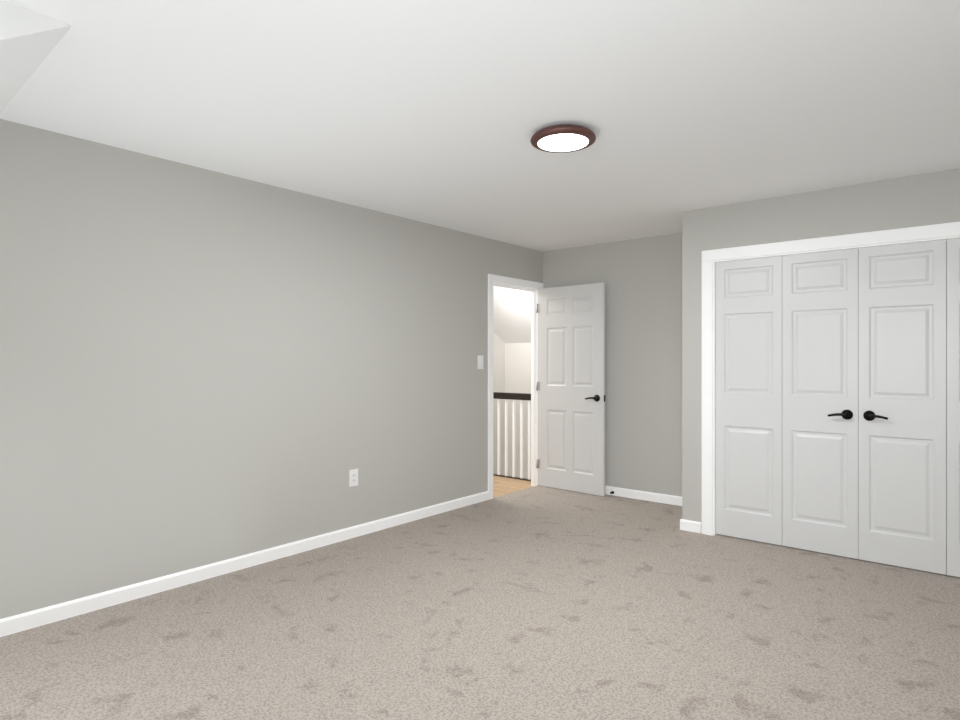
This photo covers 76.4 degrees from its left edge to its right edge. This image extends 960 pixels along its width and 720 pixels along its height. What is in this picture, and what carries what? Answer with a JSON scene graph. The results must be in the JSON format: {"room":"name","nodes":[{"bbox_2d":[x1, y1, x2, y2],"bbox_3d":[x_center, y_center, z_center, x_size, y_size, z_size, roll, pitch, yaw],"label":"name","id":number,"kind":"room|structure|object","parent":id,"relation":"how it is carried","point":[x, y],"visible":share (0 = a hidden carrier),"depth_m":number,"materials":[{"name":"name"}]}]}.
{"room":"empty bedroom","nodes":[
{"label":"empty bedroom","id":0,"kind":"room"},
{"bbox_2d":[0,119,541,618],"bbox_3d":[-1.253,0.090,4.129,0.088,2.440,6.041,0,0,40],"label":"wall","id":1,"kind":"structure","parent":0,"point":[197,364],"depth_m":3.60,"materials":[{"name":"paint"}]},
{"bbox_2d":[0,486,700,636],"bbox_3d":[0.380,1.262,2.778,4.150,0.096,5.865,0,0,40],"label":"baseboard","id":2,"kind":"structure","parent":1,"relation":"attached to","point":[50,614],"depth_m":3.75,"materials":[{"name":"paint"}]},
{"bbox_2d":[349,469,357,486],"bbox_3d":[-0.921,0.860,4.453,0.009,0.124,0.080,0,0,40],"label":"outlet plate","id":3,"kind":"object","parent":1,"relation":"attached to","point":[353,474],"visible":1,"depth_m":4.45,"materials":[{"name":"plastic"}]},
{"bbox_2d":[478,355,483,368],"bbox_3d":[0.009,0.020,5.574,0.014,0.124,0.080,0,0,40],"label":"switch plate","id":4,"kind":"object","parent":1,"relation":"attached to","point":[480,357],"visible":1,"depth_m":5.57,"materials":[{"name":"plastic"}]},
{"bbox_2d":[488,274,542,499],"bbox_3d":[0.331,0.256,6.037,0.112,2.109,0.913,0,0,40],"label":"door frame","id":5,"kind":"structure","parent":1,"relation":"attached to","point":[493,280],"depth_m":6.11,"materials":[{"name":"white wood"}]},
{"bbox_2d":[536,283,604,495],"bbox_3d":[0.888,0.278,6.038,0.786,2.020,0.147,0,0,42],"label":"entry door","id":6,"kind":"structure","parent":5,"relation":"attached to","point":[570,386],"depth_m":6.00,"materials":[{"name":"paint"}]},
{"bbox_2d":[0,0,959,251],"bbox_3d":[0.380,-0.759,2.778,4.326,0.981,6.041,0,0,40],"label":"ceiling","id":7,"kind":"structure","parent":0,"point":[426,111],"depth_m":2.60,"materials":[{"name":"paint"}]},
{"bbox_2d":[530,124,595,152],"bbox_3d":[0.414,-1.103,3.040,0.324,0.054,0.324,0,0,40],"label":"ceiling light","id":8,"kind":"object","parent":7,"relation":"attached to","point":[563,138],"depth_m":2.98,"materials":[{"name":"white glass"}]},
{"bbox_2d":[0,485,959,719],"bbox_3d":[0.414,1.352,2.750,4.238,0.116,6.041,0,0,40],"label":"floor","id":9,"kind":"structure","parent":0,"point":[538,602],"depth_m":2.90,"materials":[{"name":"beige carpet"}]},
{"bbox_2d":[493,332,530,478],"bbox_3d":[-0.198,0.840,7.042,2.000,3.940,4.176,0,0,40],"label":"wall","id":10,"kind":"structure","parent":0,"point":[511,361],"depth_m":9.02,"materials":[{"name":"white paint"}]},
{"bbox_2d":[493,286,530,342],"bbox_3d":[-0.164,-0.750,7.014,1.912,1.000,4.000,0,0,40],"label":"ceiling","id":11,"kind":"structure","parent":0,"point":[511,307],"depth_m":8.30,"materials":[{"name":"white paint"}]},
{"bbox_2d":[493,476,533,497],"bbox_3d":[-0.136,2.110,7.048,2.088,1.600,4.088,0,0,40],"label":"floor","id":12,"kind":"structure","parent":0,"point":[501,485],"depth_m":6.37,"materials":[{"name":"brown wood"}]},
{"bbox_2d":[493,392,530,480],"bbox_3d":[-0.068,0.838,7.130,1.872,0.945,0.060,0,0,40],"label":"stair railing","id":13,"kind":"object","parent":12,"relation":"on","point":[496,395],"visible":0.22,"depth_m":6.75,"materials":[{"name":"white wood"}]},
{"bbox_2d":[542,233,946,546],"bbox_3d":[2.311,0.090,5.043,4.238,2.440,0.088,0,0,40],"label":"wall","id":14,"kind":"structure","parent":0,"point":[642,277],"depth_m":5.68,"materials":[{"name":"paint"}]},
{"bbox_2d":[682,168,959,532],"bbox_3d":[2.696,0.090,4.184,2.374,2.440,0.745,0,0,40],"label":"wall","id":15,"kind":"structure","parent":0,"point":[932,198],"depth_m":4.26,"materials":[{"name":"paint"}]},
{"bbox_2d":[702,222,959,535],"bbox_3d":[2.455,0.248,3.955,1.994,2.123,0.117,0,0,40],"label":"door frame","id":16,"kind":"structure","parent":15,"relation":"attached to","point":[943,231],"depth_m":4.50,"materials":[{"name":"white wood"}]},
{"bbox_2d":[716,238,959,576],"bbox_3d":[2.435,0.282,3.930,1.808,2.008,0.088,0,0,40],"label":"closet doors","id":17,"kind":"structure","parent":15,"relation":"in","point":[831,365],"depth_m":3.99,"materials":[{"name":"white wood"}]}
]}

